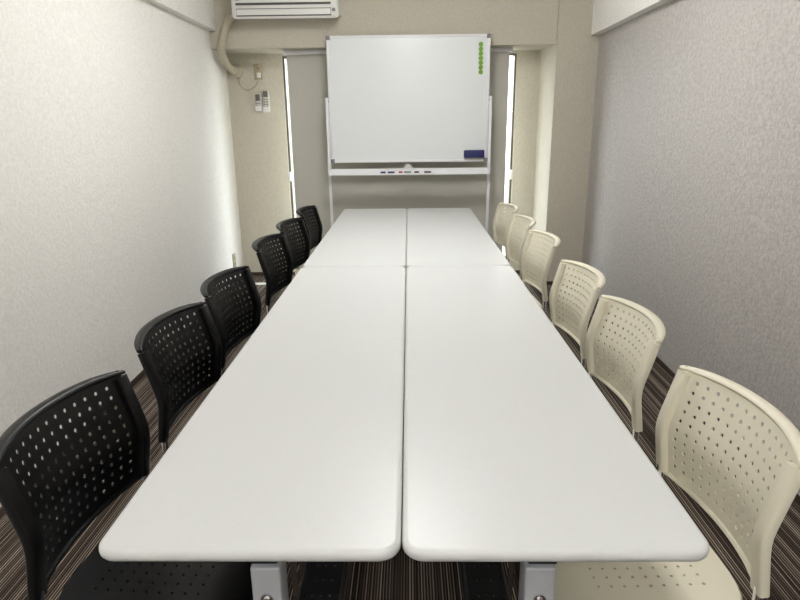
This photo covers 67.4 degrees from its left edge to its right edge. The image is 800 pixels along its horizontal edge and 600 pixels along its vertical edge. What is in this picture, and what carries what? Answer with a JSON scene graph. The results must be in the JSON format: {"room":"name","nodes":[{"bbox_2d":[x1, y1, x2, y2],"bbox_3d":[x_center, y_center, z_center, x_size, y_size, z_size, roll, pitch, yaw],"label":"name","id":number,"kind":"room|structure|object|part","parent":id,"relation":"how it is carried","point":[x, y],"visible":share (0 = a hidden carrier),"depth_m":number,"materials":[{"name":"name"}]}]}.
{"room":"meeting room","nodes":[
{"label":"meeting room","id":0,"kind":"room"},
{"bbox_2d":[0,0,243,507],"bbox_3d":[-1.444,-0.431,1.666,0.305,2.500,7.401,0,17,1],"label":"wall","id":1,"kind":"structure","parent":0,"point":[119,198],"depth_m":2.81,"materials":[{"name":"white paint"}]},
{"bbox_2d":[0,281,237,517],"bbox_3d":[-1.380,0.785,1.906,0.006,0.030,7.171,-1,17,0],"label":"baseboard","id":2,"kind":"structure","parent":1,"relation":"attached to","point":[141,374],"depth_m":3.10,"materials":[{"name":"plastic"}]},
{"bbox_2d":[217,12,243,78],"bbox_3d":[-1.303,-1.942,4.588,0.179,0.438,0.498,-5,17,-13],"label":"hose","id":3,"kind":"object","parent":1,"relation":"attached to","point":[236,71],"visible":0.95,"depth_m":4.43,"materials":[{"name":"beige plastic"}]},
{"bbox_2d":[239,73,260,90],"bbox_3d":[-1.217,-1.770,4.864,0.185,0.134,0.034,1,17,5],"label":"power cord","id":4,"kind":"object","parent":3,"relation":"hanging from","point":[258,74],"visible":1,"depth_m":4.87,"materials":[{"name":"white plastic"}]},
{"bbox_2d":[232,253,235,267],"bbox_3d":[-1.384,-0.329,5.013,0.010,0.120,0.072,0,17,1],"label":"wall outlet","id":5,"kind":"object","parent":1,"relation":"attached to","point":[233,255],"visible":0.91,"depth_m":5.00,"materials":[{"name":"beige plastic"}]},
{"bbox_2d":[226,50,540,274],"bbox_3d":[-0.137,-1.458,5.082,2.535,2.500,0.230,0,17,1],"label":"wall","id":6,"kind":"structure","parent":0,"point":[260,146],"depth_m":5.02,"materials":[{"name":"beige paint"}]},
{"bbox_2d":[253,64,262,79],"bbox_3d":[-1.147,-1.845,4.857,0.072,0.120,0.010,0,17,1],"label":"wall outlet","id":7,"kind":"object","parent":6,"relation":"attached to","point":[258,68],"visible":1,"depth_m":4.85,"materials":[{"name":"beige plastic"}]},
{"bbox_2d":[255,93,262,110],"bbox_3d":[-1.160,-1.619,4.914,0.051,0.140,0.031,0,17,1],"label":"remote control","id":8,"kind":"object","parent":6,"relation":"attached to","point":[258,99],"visible":1,"depth_m":4.90,"materials":[{"name":"plastic"}]},
{"bbox_2d":[262,90,269,111],"bbox_3d":[-1.096,-1.626,4.911,0.053,0.172,0.031,0,17,1],"label":"remote control","id":9,"kind":"object","parent":6,"relation":"attached to","point":[266,100],"visible":1,"depth_m":4.90,"materials":[{"name":"plastic"}]},
{"bbox_2d":[282,53,516,268],"bbox_3d":[0.002,-1.133,5.096,1.898,1.765,0.086,0,17,1],"label":"window","id":10,"kind":"structure","parent":6,"relation":"in","point":[290,173],"depth_m":5.01,"materials":[{"name":"glass"}]},
{"bbox_3d":[-0.934,-1.049,5.103,0.024,0.080,0.026,0,17,1],"label":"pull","id":11,"kind":"part","parent":10,"relation":"part of","materials":[{"name":"white plastic"}]},
{"bbox_2d":[251,270,577,284],"bbox_3d":[0.046,-0.186,5.130,2.860,0.030,0.396,0,17,1],"label":"baseboard","id":12,"kind":"structure","parent":6,"relation":"attached to","point":[516,271],"depth_m":5.30,"materials":[{"name":"plastic"}]},
{"bbox_2d":[210,0,558,53],"bbox_3d":[-0.131,-2.252,4.534,2.571,0.666,0.370,0,17,1],"label":"wall header","id":13,"kind":"structure","parent":0,"point":[517,24],"depth_m":4.41,"materials":[{"name":"beige paint"}]},
{"bbox_2d":[231,0,340,18],"bbox_3d":[-0.807,-2.139,4.269,0.751,0.273,0.220,0,17,1],"label":"air conditioner","id":14,"kind":"object","parent":13,"relation":"attached to","point":[241,9],"visible":1,"depth_m":4.19,"materials":[{"name":"white plastic"}]},
{"bbox_2d":[283,47,512,269],"bbox_3d":[-0.007,-1.073,4.871,1.765,1.788,0.052,0,17,1],"label":"roller blind","id":15,"kind":"object","parent":13,"relation":"attached to","point":[306,69],"visible":0.4,"depth_m":4.88,"materials":[{"name":"white fabric"}]},
{"bbox_2d":[0,274,799,599],"bbox_3d":[0.002,0.820,1.964,3.170,0.100,7.500,0,17,1],"label":"floor","id":16,"kind":"structure","parent":0,"point":[400,577],"depth_m":1.91,"materials":[{"name":"carpet"}]},
{"bbox_2d":[0,370,299,599],"bbox_3d":[-0.495,0.579,1.280,0.469,0.762,0.441,1,17,4],"label":"chair","id":17,"kind":"object","parent":16,"relation":"on","point":[96,578],"visible":0.66,"depth_m":1.19,"materials":[{"name":"black plastic"}]},
{"bbox_3d":[-0.671,0.350,1.225,0.122,0.286,0.426,1,17,4],"label":"backrest","id":18,"kind":"part","parent":17,"relation":"part of","materials":[{"name":"black plastic"}]},
{"bbox_3d":[-0.481,0.502,1.256,0.313,0.116,0.413,1,17,4],"label":"frame","id":19,"kind":"part","parent":17,"relation":"part of","materials":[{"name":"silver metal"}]},
{"bbox_3d":[-0.453,0.529,1.262,0.378,0.036,0.424,1,17,4],"label":"seat","id":20,"kind":"part","parent":17,"relation":"part of","materials":[{"name":"black plastic"}]},
{"bbox_3d":[-0.282,0.683,1.501,0.070,0.408,0.024,-4,17,-11],"label":"leg","id":21,"kind":"part","parent":17,"relation":"part of","materials":[{"name":"silver metal"}]},
{"bbox_2d":[134,302,305,596],"bbox_3d":[-0.478,0.423,1.806,0.469,0.762,0.441,1,17,4],"label":"chair","id":22,"kind":"object","parent":16,"relation":"on","point":[171,402],"visible":0.4,"depth_m":1.78,"materials":[{"name":"black plastic"}]},
{"bbox_3d":[-0.654,0.194,1.751,0.122,0.286,0.426,1,17,4],"label":"backrest","id":23,"kind":"part","parent":22,"relation":"part of","materials":[{"name":"black plastic"}]},
{"bbox_3d":[-0.464,0.345,1.782,0.313,0.116,0.413,1,17,4],"label":"frame","id":24,"kind":"part","parent":22,"relation":"part of","materials":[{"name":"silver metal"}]},
{"bbox_3d":[-0.294,0.639,1.650,0.070,0.408,0.024,5,18,20],"label":"leg","id":25,"kind":"part","parent":22,"relation":"part of","materials":[{"name":"silver metal"}]},
{"bbox_2d":[200,266,260,375],"bbox_3d":[-0.464,0.282,2.282,0.469,0.762,0.441,1,17,5],"label":"chair","id":26,"kind":"object","parent":16,"relation":"on","point":[228,329],"visible":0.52,"depth_m":2.28,"materials":[{"name":"black plastic"}]},
{"bbox_2d":[99,266,405,599],"bbox_3d":[-0.209,0.445,1.829,0.453,0.700,1.800,0,17,1],"label":"meeting table","id":27,"kind":"object","parent":16,"relation":"on","point":[295,452],"visible":1,"depth_m":1.13,"materials":[{"name":"laminate"}]},
{"bbox_3d":[-0.215,0.683,1.067,0.049,0.537,0.048,0,17,1],"label":"leg","id":28,"kind":"part","parent":27,"relation":"part of","materials":[{"name":"grey paint"}]},
{"bbox_2d":[297,562,348,599],"bbox_3d":[-0.147,0.246,1.754,0.110,0.196,1.560,0,17,1],"label":"shelf","id":29,"kind":"object","parent":27,"relation":"attached to","point":[330,572],"depth_m":1.13,"materials":[{"name":"metal"}]},
{"bbox_2d":[252,233,292,313],"bbox_3d":[-0.460,0.074,2.983,0.469,0.762,0.441,1,17,5],"label":"chair","id":30,"kind":"object","parent":16,"relation":"on","point":[267,263],"visible":0.46,"depth_m":3.00,"materials":[{"name":"black plastic"}]},
{"bbox_2d":[276,217,309,269],"bbox_3d":[-0.451,-0.075,3.487,0.469,0.762,0.441,1,17,6],"label":"chair","id":31,"kind":"object","parent":16,"relation":"on","point":[291,232],"visible":0.28,"depth_m":3.54,"materials":[{"name":"black plastic"}]},
{"bbox_2d":[296,205,322,256],"bbox_3d":[-0.435,-0.232,4.014,0.469,0.762,0.441,0,17,4],"label":"chair","id":32,"kind":"object","parent":16,"relation":"on","point":[310,220],"visible":0.31,"depth_m":4.07,"materials":[{"name":"black plastic"}]},
{"bbox_2d":[303,208,406,267],"bbox_3d":[-0.184,-0.068,3.559,0.453,0.700,1.800,0,17,1],"label":"meeting table","id":33,"kind":"object","parent":16,"relation":"on","point":[358,237],"visible":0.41,"depth_m":3.11,"materials":[{"name":"laminate"}]},
{"bbox_2d":[325,33,491,268],"bbox_3d":[0.069,-1.007,4.602,1.257,1.903,0.388,0,17,1],"label":"whiteboard","id":34,"kind":"object","parent":16,"relation":"on","point":[391,98],"visible":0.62,"depth_m":4.49,"materials":[{"name":"ceramic"}]},
{"bbox_3d":[-0.541,-0.835,4.694,0.021,1.414,0.026,0,17,1],"label":"post","id":35,"kind":"part","parent":34,"relation":"part of","materials":[{"name":"white metal"}]},
{"bbox_3d":[0.064,-1.495,4.493,1.175,0.880,0.018,0,17,1],"label":"writing panel","id":36,"kind":"part","parent":34,"relation":"part of","materials":[{"name":"ceramic"}]},
{"bbox_3d":[0.064,-1.495,4.492,1.199,0.904,0.027,0,17,1],"label":"frame","id":37,"kind":"part","parent":34,"relation":"part of","materials":[{"name":"white paint"}]},
{"bbox_2d":[328,167,489,175],"bbox_3d":[0.069,-0.981,4.569,1.214,0.043,0.120,0,17,1],"label":"tray","id":38,"kind":"object","parent":34,"relation":"on","point":[436,171],"depth_m":4.57,"materials":[{"name":"white paint"}]},
{"bbox_2d":[414,171,432,172],"bbox_3d":[0.179,-0.966,4.541,0.144,0.019,0.019,0,17,1],"label":"marker pen","id":39,"kind":"object","parent":34,"relation":"on","point":[414,171],"visible":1,"depth_m":4.53,"materials":[{"name":"white plastic"}]},
{"bbox_2d":[464,150,483,159],"bbox_3d":[0.563,-1.106,4.570,0.156,0.071,0.030,0,17,1],"label":"eraser","id":40,"kind":"object","parent":34,"relation":"attached to","point":[468,154],"visible":1,"depth_m":4.55,"materials":[{"name":"blue plastic"}]},
{"bbox_3d":[0.684,-0.843,4.674,0.021,1.414,0.026,0,17,1],"label":"post","id":41,"kind":"part","parent":34,"relation":"part of","materials":[{"name":"white metal"}]},
{"bbox_2d":[406,208,509,266],"bbox_3d":[0.270,-0.071,3.552,0.453,0.700,1.800,0,17,1],"label":"meeting table","id":42,"kind":"object","parent":16,"relation":"on","point":[435,236],"visible":0.48,"depth_m":3.13,"materials":[{"name":"laminate"}]},
{"bbox_2d":[492,203,518,258],"bbox_3d":[0.542,-0.251,4.044,0.469,0.762,0.441,-1,17,-2],"label":"chair","id":43,"kind":"object","parent":16,"relation":"on","point":[506,210],"visible":0.23,"depth_m":4.09,"materials":[{"name":"beige plastic"}]},
{"bbox_2d":[505,214,535,279],"bbox_3d":[0.535,-0.098,3.527,0.469,0.762,0.441,-1,17,-1],"label":"chair","id":44,"kind":"object","parent":16,"relation":"on","point":[514,249],"visible":0.36,"depth_m":3.56,"materials":[{"name":"beige plastic"}]},
{"bbox_2d":[520,229,560,312],"bbox_3d":[0.531,0.056,3.006,0.469,0.762,0.441,-1,17,-3],"label":"chair","id":45,"kind":"object","parent":16,"relation":"on","point":[535,274],"visible":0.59,"depth_m":3.02,"materials":[{"name":"beige plastic"}]},
{"bbox_3d":[0.516,-0.021,2.982,0.313,0.116,0.413,-1,17,-3],"label":"frame","id":46,"kind":"part","parent":45,"relation":"part of","materials":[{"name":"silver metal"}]},
{"bbox_2d":[402,266,708,599],"bbox_3d":[0.245,0.442,1.822,0.453,0.700,1.800,0,17,1],"label":"meeting table","id":47,"kind":"object","parent":16,"relation":"on","point":[512,452],"visible":1,"depth_m":1.12,"materials":[{"name":"laminate"}]},
{"bbox_2d":[459,562,509,599],"bbox_3d":[0.178,0.244,1.749,0.110,0.196,1.560,0,17,1],"label":"shelf","id":48,"kind":"object","parent":47,"relation":"attached to","point":[472,588],"depth_m":1.12,"materials":[{"name":"metal"}]},
{"bbox_3d":[0.229,0.681,1.060,0.049,0.537,0.048,0,17,1],"label":"leg","id":49,"kind":"part","parent":47,"relation":"part of","materials":[{"name":"grey paint"}]},
{"bbox_2d":[549,259,604,368],"bbox_3d":[0.512,0.255,2.336,0.469,0.762,0.441,-1,17,-1],"label":"chair","id":50,"kind":"object","parent":16,"relation":"on","point":[579,307],"visible":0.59,"depth_m":2.33,"materials":[{"name":"beige plastic"}]},
{"bbox_3d":[0.496,0.177,2.313,0.313,0.116,0.413,-1,17,-1],"label":"frame","id":51,"kind":"part","parent":50,"relation":"part of","materials":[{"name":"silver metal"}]},
{"bbox_2d":[498,295,665,580],"bbox_3d":[0.505,0.402,1.842,0.469,0.762,0.441,-1,17,-1],"label":"chair","id":52,"kind":"object","parent":16,"relation":"on","point":[636,366],"visible":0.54,"depth_m":1.81,"materials":[{"name":"beige plastic"}]},
{"bbox_3d":[0.489,0.324,1.819,0.313,0.116,0.414,-1,17,-1],"label":"frame","id":53,"kind":"part","parent":52,"relation":"part of","materials":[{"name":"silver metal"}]},
{"bbox_3d":[0.676,0.172,1.776,0.122,0.286,0.426,-1,17,-1],"label":"backrest","id":54,"kind":"part","parent":52,"relation":"part of","materials":[{"name":"beige plastic"}]},
{"bbox_2d":[507,365,799,599],"bbox_3d":[0.498,0.568,1.280,0.469,0.762,0.441,-1,17,-1],"label":"chair","id":55,"kind":"object","parent":16,"relation":"on","point":[758,521],"visible":0.74,"depth_m":1.18,"materials":[{"name":"beige plastic"}]},
{"bbox_3d":[0.299,0.673,1.513,0.070,0.408,0.024,4,17,15],"label":"leg","id":56,"kind":"part","parent":55,"relation":"part of","materials":[{"name":"metal"}]},
{"bbox_3d":[0.455,0.518,1.264,0.378,0.036,0.424,-1,17,-1],"label":"seat","id":57,"kind":"part","parent":55,"relation":"part of","materials":[{"name":"beige plastic"}]},
{"bbox_3d":[0.483,0.490,1.257,0.313,0.116,0.413,-1,17,-1],"label":"frame","id":58,"kind":"part","parent":55,"relation":"part of","materials":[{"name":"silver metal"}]},
{"bbox_3d":[0.670,0.338,1.215,0.122,0.286,0.426,-1,17,-1],"label":"backrest","id":59,"kind":"part","parent":55,"relation":"part of","materials":[{"name":"beige plastic"}]},
{"bbox_2d":[530,0,598,280],"bbox_3d":[1.299,-1.412,4.872,0.342,2.500,0.620,0,17,1],"label":"wall column","id":60,"kind":"structure","parent":0,"point":[568,68],"depth_m":4.62,"materials":[{"name":"beige paint"}]},
{"bbox_2d":[582,0,799,495],"bbox_3d":[1.418,-0.449,1.619,0.311,2.500,7.401,0,17,1],"label":"wall","id":61,"kind":"structure","parent":0,"point":[692,217],"depth_m":2.77,"materials":[{"name":"grey paint"}]},
{"bbox_2d":[583,288,799,505],"bbox_3d":[1.379,0.823,1.674,0.006,0.030,6.781,0,17,2],"label":"baseboard","id":62,"kind":"structure","parent":61,"relation":"attached to","point":[660,362],"depth_m":3.16,"materials":[{"name":"plastic"}]}
]}

